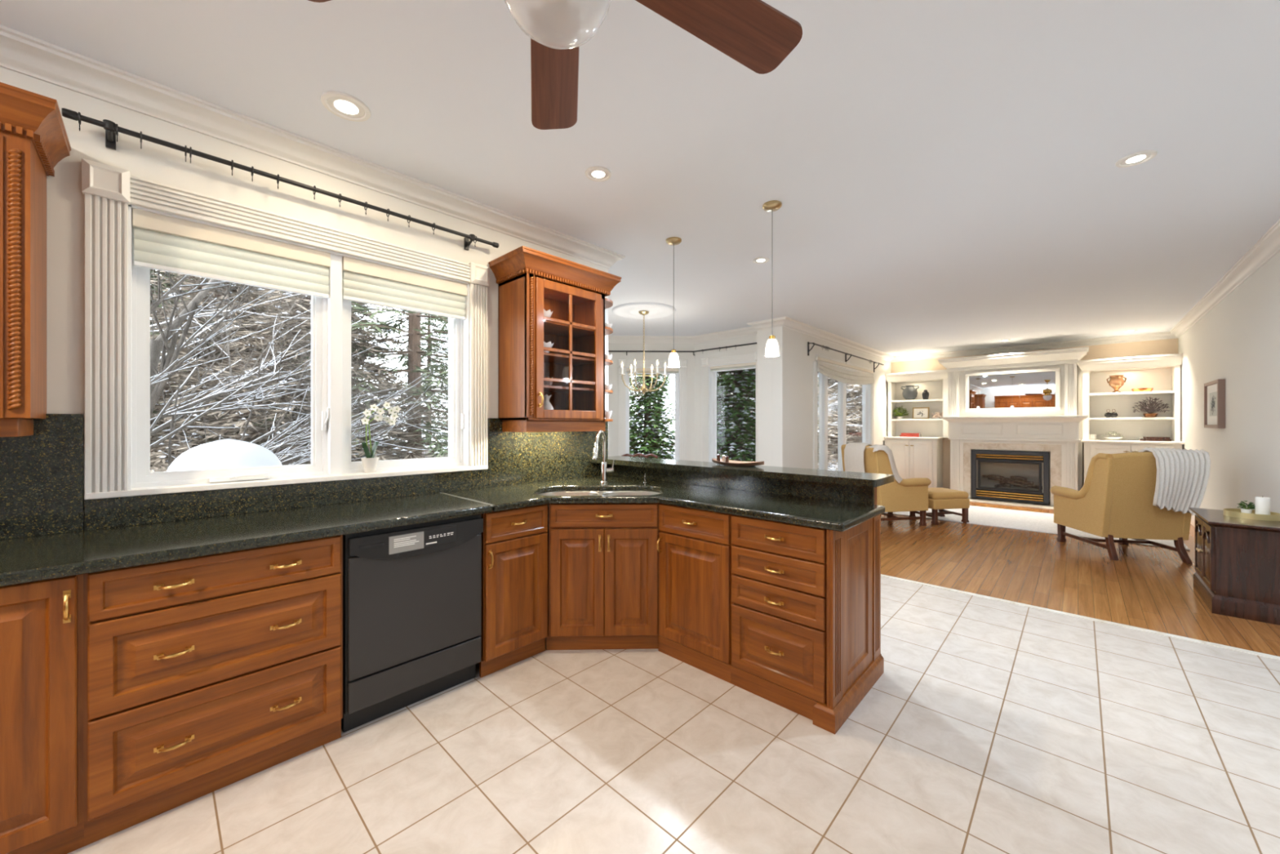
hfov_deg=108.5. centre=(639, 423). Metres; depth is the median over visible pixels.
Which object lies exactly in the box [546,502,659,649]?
base cabinet
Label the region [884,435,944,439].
countertop
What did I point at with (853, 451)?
throw blanket
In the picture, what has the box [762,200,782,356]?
pendant light
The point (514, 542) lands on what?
base cabinet
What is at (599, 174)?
recessed light
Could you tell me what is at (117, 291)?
window
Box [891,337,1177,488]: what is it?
wall
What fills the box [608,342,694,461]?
wall
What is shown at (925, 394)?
vase
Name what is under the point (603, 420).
open shelf
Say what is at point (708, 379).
window
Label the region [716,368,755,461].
cedar tree
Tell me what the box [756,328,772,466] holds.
wall
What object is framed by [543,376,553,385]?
scalloped bowl
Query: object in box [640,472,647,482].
soap dispenser
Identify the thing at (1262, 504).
candle
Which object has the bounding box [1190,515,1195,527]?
baseboard
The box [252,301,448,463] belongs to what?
pine tree
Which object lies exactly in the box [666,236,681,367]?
pendant light
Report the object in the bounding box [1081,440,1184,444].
countertop
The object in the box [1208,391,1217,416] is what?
print
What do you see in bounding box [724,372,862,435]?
bare tree
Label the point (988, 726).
floor
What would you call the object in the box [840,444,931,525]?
armchair
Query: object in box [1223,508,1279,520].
tray
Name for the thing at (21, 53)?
trim
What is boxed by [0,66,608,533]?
wall
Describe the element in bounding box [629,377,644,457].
cedar tree
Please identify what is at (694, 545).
base cabinet
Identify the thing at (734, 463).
serving tray
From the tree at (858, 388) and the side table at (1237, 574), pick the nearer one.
the side table at (1237, 574)
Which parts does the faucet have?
spout, lever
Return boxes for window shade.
[132,208,330,298]
[342,256,467,319]
[626,368,678,373]
[710,361,755,372]
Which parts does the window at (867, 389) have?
casing, sash, sash, casing, sash, casing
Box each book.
[899,435,921,436]
[901,432,921,435]
[1138,438,1171,441]
[1142,436,1169,439]
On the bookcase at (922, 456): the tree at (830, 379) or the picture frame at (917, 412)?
the picture frame at (917, 412)
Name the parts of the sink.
bowl, bowl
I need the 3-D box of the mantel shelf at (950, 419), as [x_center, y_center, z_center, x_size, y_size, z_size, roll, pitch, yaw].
[6.298,-0.077,7.853,1.900,0.100,0.340,0,0,44]
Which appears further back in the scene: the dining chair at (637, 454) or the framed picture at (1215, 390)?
the dining chair at (637, 454)
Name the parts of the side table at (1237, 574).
arch moulding, door, arch moulding, door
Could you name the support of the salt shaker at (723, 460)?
on the serving tray at (734, 463)
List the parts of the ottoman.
leg, leg, leg, leg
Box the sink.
[538,490,661,528]
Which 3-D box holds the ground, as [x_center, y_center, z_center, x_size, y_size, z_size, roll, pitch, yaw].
[-0.176,0.678,7.069,110.000,2.527,110.000,0,0,44]
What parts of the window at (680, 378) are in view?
casing, casing, sash, casing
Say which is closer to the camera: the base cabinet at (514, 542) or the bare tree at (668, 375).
the base cabinet at (514, 542)
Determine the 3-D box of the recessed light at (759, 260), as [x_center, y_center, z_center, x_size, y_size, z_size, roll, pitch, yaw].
[1.040,-1.406,3.966,0.144,0.009,0.144,0,0,44]
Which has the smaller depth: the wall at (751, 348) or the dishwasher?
the dishwasher
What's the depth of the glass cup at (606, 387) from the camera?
3.51 m
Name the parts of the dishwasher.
access panel, door, control panel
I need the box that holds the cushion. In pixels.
[928,487,968,499]
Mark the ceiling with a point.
(944, 175)
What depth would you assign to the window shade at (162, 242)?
2.15 m
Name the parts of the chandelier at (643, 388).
arm, arm, chain, arm, arm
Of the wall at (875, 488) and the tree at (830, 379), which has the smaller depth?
the wall at (875, 488)
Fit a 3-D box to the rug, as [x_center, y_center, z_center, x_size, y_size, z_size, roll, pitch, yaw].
[5.185,1.326,6.537,3.200,0.012,1.620,0,0,44]
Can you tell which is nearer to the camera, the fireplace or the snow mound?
the snow mound
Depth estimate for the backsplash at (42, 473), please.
1.75 m
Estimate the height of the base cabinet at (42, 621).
0.872 m
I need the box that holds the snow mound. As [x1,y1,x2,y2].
[167,439,282,471]
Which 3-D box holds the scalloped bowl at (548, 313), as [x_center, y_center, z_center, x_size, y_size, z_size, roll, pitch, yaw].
[-0.662,-0.727,3.134,0.142,0.083,0.140,0,0,44]
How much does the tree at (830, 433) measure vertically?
7.826 m
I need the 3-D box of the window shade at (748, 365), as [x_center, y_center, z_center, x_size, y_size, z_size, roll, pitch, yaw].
[1.424,-0.866,7.046,0.820,0.093,0.058,0,0,44]
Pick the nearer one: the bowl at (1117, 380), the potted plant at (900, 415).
the bowl at (1117, 380)
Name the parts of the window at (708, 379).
casing, sash, casing, casing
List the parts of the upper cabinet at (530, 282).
rope moulding, handle, light rail, crown, door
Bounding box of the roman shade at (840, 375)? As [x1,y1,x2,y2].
[815,356,875,385]
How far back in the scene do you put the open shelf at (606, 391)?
3.43 m
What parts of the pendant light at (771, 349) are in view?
cord, lamp shade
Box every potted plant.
[893,405,908,418]
[1236,500,1254,513]
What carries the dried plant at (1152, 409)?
on the bookcase at (1162, 372)
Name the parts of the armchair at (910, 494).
panel, backrest, panel, rolled arm, leg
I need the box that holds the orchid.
[360,401,400,472]
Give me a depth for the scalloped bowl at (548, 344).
3.09 m
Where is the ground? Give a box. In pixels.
[366,420,837,470]
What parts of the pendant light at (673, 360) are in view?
lamp shade, cord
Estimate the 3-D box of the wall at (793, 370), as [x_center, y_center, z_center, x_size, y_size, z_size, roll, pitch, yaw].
[3.563,-0.039,8.032,0.150,2.743,4.950,0,0,44]
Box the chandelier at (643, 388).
[619,311,667,395]
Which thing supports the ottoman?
on the floor at (1149, 587)
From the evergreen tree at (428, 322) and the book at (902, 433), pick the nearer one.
the book at (902, 433)
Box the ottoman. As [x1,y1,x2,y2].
[908,487,969,524]
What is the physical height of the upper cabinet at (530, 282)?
1.135 m
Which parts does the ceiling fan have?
blade, blade, lamp shade, blade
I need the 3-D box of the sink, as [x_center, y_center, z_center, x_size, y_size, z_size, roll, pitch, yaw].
[-0.257,0.549,2.943,0.850,0.179,0.480,0,0,-1]
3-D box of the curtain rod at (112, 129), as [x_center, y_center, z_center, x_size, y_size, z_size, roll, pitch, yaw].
[-1.579,-1.158,2.411,0.107,0.075,1.801,0,0,44]
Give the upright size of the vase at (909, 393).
0.295 m
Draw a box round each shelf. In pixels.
[543,320,594,337]
[543,352,594,365]
[543,385,594,393]
[602,418,613,421]
[604,297,613,308]
[604,326,613,335]
[604,359,613,365]
[604,389,613,394]
[942,415,1087,422]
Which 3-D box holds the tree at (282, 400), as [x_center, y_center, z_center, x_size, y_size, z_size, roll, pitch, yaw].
[-5.360,-0.407,7.787,5.510,5.217,5.645,0,0,22]
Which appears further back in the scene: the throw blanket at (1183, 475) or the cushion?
the cushion
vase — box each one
[543,394,554,409]
[901,385,919,399]
[921,389,928,399]
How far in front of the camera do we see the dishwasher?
2.12 m
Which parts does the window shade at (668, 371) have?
rail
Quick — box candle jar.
[1088,434,1096,439]
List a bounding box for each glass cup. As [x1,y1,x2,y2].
[604,323,612,328]
[604,353,612,359]
[604,383,612,390]
[604,409,612,418]
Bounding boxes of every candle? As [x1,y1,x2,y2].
[654,365,660,373]
[1254,495,1270,515]
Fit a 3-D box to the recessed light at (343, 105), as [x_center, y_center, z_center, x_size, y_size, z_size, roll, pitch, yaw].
[-1.304,-1.406,2.049,0.188,0.009,0.188,0,0,44]
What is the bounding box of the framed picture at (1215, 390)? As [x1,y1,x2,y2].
[1204,378,1225,427]
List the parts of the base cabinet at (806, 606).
handle, handle, handle, handle, drawer, drawer, drawer, drawer, panel, raised panel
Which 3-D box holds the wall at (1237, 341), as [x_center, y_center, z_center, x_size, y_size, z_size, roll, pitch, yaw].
[6.083,-0.039,4.689,0.150,2.743,6.320,0,0,44]
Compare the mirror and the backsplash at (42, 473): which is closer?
the backsplash at (42, 473)
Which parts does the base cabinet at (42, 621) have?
handle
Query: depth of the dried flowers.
8.99 m
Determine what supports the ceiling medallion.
attached to the ceiling
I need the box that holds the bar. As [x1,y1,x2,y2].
[590,455,893,487]
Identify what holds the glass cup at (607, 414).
on the upper cabinet at (530, 282)
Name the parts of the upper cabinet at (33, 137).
rope moulding, light rail, crown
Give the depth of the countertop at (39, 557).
1.75 m
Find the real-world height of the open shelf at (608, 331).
0.018 m
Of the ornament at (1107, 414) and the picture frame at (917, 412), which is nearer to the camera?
the ornament at (1107, 414)
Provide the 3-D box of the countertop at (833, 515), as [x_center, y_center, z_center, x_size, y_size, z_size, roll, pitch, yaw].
[0.017,0.440,2.616,2.138,0.038,1.386,0,0,44]
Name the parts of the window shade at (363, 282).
rail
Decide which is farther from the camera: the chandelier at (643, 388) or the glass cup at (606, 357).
the chandelier at (643, 388)
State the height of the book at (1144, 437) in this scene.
0.030 m
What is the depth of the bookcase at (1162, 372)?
7.28 m
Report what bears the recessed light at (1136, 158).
in the ceiling
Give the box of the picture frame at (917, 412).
[912,407,929,418]
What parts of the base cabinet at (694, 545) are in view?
handle, handle, drawer, door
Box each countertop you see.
[0,493,493,586]
[441,475,884,531]
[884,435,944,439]
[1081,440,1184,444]
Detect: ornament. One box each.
[1104,408,1111,417]
[1110,408,1118,417]
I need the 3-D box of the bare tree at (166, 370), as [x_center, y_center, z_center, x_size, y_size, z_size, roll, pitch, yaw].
[-4.302,-1.184,4.260,6.558,5.962,5.245,0,0,-43]
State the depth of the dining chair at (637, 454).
6.89 m
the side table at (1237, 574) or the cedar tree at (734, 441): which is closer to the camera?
the side table at (1237, 574)
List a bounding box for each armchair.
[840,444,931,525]
[1050,451,1192,564]
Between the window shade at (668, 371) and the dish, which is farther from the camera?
the window shade at (668, 371)
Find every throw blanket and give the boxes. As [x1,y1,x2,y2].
[844,442,902,483]
[1138,447,1210,515]
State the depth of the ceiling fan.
1.12 m
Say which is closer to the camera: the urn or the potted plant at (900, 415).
the urn
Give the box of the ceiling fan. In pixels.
[307,0,802,129]
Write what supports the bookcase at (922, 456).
on the floor at (1149, 587)
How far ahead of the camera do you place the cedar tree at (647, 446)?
9.77 m
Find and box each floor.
[66,576,1279,853]
[880,502,1279,656]
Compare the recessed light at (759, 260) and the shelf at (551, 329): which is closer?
the shelf at (551, 329)
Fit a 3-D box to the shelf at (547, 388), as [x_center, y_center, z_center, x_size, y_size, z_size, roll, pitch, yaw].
[-0.615,-0.247,3.262,0.308,0.016,0.629,0,0,44]
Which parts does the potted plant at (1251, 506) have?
pot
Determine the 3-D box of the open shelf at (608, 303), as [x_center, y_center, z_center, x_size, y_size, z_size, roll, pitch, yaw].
[-0.321,-0.916,3.562,0.345,0.018,0.175,0,0,44]
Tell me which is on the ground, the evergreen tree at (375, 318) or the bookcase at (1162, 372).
the evergreen tree at (375, 318)
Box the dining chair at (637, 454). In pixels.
[622,453,657,457]
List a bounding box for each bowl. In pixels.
[543,309,552,317]
[543,341,553,352]
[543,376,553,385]
[1100,431,1124,439]
[1108,374,1124,386]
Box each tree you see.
[150,268,450,467]
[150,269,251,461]
[150,269,394,471]
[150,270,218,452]
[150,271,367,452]
[150,285,448,471]
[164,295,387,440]
[211,292,400,452]
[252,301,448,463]
[383,312,448,445]
[629,373,675,449]
[629,373,675,459]
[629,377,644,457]
[662,368,862,471]
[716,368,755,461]
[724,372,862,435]
[752,371,862,459]
[817,378,862,457]
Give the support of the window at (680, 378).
in the wall at (613, 369)
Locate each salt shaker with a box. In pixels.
[716,453,719,461]
[721,454,725,462]
[724,455,728,462]
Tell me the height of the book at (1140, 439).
0.030 m
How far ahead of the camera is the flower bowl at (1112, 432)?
7.33 m
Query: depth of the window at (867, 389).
7.92 m
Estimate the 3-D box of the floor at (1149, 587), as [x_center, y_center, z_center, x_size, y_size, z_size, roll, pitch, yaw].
[3.629,1.393,7.093,6.920,0.120,6.420,0,0,44]
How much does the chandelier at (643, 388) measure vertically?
1.030 m
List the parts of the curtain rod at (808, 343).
rod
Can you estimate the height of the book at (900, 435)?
0.036 m
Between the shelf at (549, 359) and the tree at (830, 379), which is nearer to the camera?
the shelf at (549, 359)
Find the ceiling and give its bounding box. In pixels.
[0,0,1279,356]
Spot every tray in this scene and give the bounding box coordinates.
[711,457,764,466]
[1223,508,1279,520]
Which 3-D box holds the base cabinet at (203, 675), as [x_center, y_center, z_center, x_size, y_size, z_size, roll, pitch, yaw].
[-1.679,0.897,1.866,0.615,0.872,0.700,0,0,44]
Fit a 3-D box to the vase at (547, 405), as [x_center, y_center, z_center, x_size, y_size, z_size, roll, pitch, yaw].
[-0.643,-0.122,3.154,0.108,0.156,0.108,0,0,44]
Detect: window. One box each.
[81,158,489,499]
[617,359,687,460]
[701,351,756,462]
[813,354,873,471]
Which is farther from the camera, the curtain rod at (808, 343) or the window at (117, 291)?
the curtain rod at (808, 343)
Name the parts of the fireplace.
fluted leg, door frame, insert frame, screen frame, trim, overmantel crown, fluted leg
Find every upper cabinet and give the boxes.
[0,82,71,436]
[488,245,621,431]
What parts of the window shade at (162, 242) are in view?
rail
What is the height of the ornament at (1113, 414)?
0.132 m
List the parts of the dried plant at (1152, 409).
pot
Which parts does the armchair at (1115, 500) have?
leg, rolled arm, panel, leg, leg, backrest, leg, panel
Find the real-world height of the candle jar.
0.088 m
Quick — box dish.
[1131,387,1153,391]
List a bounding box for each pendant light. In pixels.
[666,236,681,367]
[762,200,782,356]
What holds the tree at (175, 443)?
on the ground
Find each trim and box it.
[0,24,1279,362]
[880,573,1279,659]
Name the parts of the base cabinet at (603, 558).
door, handle, drawer, handle, handle, door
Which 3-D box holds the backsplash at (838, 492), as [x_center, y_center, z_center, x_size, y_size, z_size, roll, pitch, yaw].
[0.474,0.365,3.120,2.065,0.113,0.025,0,0,44]
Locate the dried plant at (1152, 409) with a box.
[1132,396,1170,417]
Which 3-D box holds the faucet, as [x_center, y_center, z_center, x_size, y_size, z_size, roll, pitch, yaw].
[-0.280,0.231,3.252,0.097,0.380,0.238,0,0,32]
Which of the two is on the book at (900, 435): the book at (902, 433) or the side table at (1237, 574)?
the book at (902, 433)
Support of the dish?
on the bookcase at (1162, 372)
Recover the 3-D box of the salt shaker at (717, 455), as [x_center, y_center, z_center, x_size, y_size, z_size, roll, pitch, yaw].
[0.531,0.229,3.118,0.025,0.051,0.026,0,0,44]
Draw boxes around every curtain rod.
[62,107,498,250]
[608,342,756,355]
[807,342,884,372]
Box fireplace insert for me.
[976,453,1043,501]
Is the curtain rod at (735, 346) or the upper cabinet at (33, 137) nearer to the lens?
the upper cabinet at (33, 137)
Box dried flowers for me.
[931,411,942,417]
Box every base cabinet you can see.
[0,573,84,853]
[83,534,342,845]
[479,503,547,677]
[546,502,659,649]
[656,502,732,683]
[730,514,884,733]
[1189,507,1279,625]
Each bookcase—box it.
[884,369,948,488]
[1076,353,1184,490]
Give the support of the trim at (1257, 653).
on the floor at (988, 726)
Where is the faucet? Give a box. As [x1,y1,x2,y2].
[591,430,614,483]
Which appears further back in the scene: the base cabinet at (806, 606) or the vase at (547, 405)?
the vase at (547, 405)
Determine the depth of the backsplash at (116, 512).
2.21 m
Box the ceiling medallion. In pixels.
[611,302,675,319]
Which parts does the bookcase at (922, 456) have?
door, crown, shelf, shelf, door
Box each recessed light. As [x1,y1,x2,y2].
[320,91,370,121]
[585,166,611,182]
[752,257,769,263]
[1115,150,1157,167]
[1124,329,1137,332]
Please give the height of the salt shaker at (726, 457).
0.051 m
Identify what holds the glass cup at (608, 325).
on the upper cabinet at (530, 282)
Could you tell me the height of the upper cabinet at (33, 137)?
1.124 m
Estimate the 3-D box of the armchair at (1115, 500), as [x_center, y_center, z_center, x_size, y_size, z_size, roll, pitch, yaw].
[5.015,0.800,4.830,0.802,1.066,0.839,0,0,10]
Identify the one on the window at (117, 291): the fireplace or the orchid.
the orchid
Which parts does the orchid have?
pot, stem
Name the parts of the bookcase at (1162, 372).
door, crown, shelf, shelf, door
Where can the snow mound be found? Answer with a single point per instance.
(224, 453)
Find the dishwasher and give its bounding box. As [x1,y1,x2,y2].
[341,514,483,732]
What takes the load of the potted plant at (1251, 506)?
on the tray at (1235, 513)
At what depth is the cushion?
6.16 m
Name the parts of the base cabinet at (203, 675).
handle, handle, handle, drawer, drawer, drawer, handle, handle, handle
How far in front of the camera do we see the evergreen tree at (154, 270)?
9.54 m
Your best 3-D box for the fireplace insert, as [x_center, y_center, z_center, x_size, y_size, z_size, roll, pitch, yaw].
[6.297,0.898,7.874,0.900,0.750,0.030,0,0,44]
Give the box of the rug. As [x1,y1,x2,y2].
[884,505,1190,550]
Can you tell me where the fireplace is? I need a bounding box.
[937,346,1088,509]
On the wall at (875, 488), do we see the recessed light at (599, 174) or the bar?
the bar
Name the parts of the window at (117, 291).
casing, sash, casing, sash, casing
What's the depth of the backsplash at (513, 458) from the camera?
3.35 m
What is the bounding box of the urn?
[1106,374,1126,392]
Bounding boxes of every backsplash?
[0,413,83,539]
[84,468,488,530]
[487,417,608,487]
[607,463,874,504]
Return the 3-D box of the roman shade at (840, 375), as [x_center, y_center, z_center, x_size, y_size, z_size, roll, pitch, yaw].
[3.563,-0.845,7.873,0.062,0.335,2.600,0,0,44]
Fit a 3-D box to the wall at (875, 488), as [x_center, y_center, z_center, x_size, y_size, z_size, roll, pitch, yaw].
[0.506,0.821,3.173,2.060,1.024,0.095,0,0,44]
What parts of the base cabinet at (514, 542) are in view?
handle, drawer, door, handle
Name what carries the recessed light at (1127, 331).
in the ceiling
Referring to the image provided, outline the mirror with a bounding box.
[968,371,1055,408]
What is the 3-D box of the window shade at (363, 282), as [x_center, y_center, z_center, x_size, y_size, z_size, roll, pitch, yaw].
[-1.379,-0.795,2.759,0.058,0.231,0.696,0,0,44]
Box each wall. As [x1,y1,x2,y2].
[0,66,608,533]
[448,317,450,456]
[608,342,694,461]
[694,334,756,461]
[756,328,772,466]
[772,326,891,469]
[874,487,876,504]
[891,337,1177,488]
[1177,250,1279,515]
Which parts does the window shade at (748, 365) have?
rail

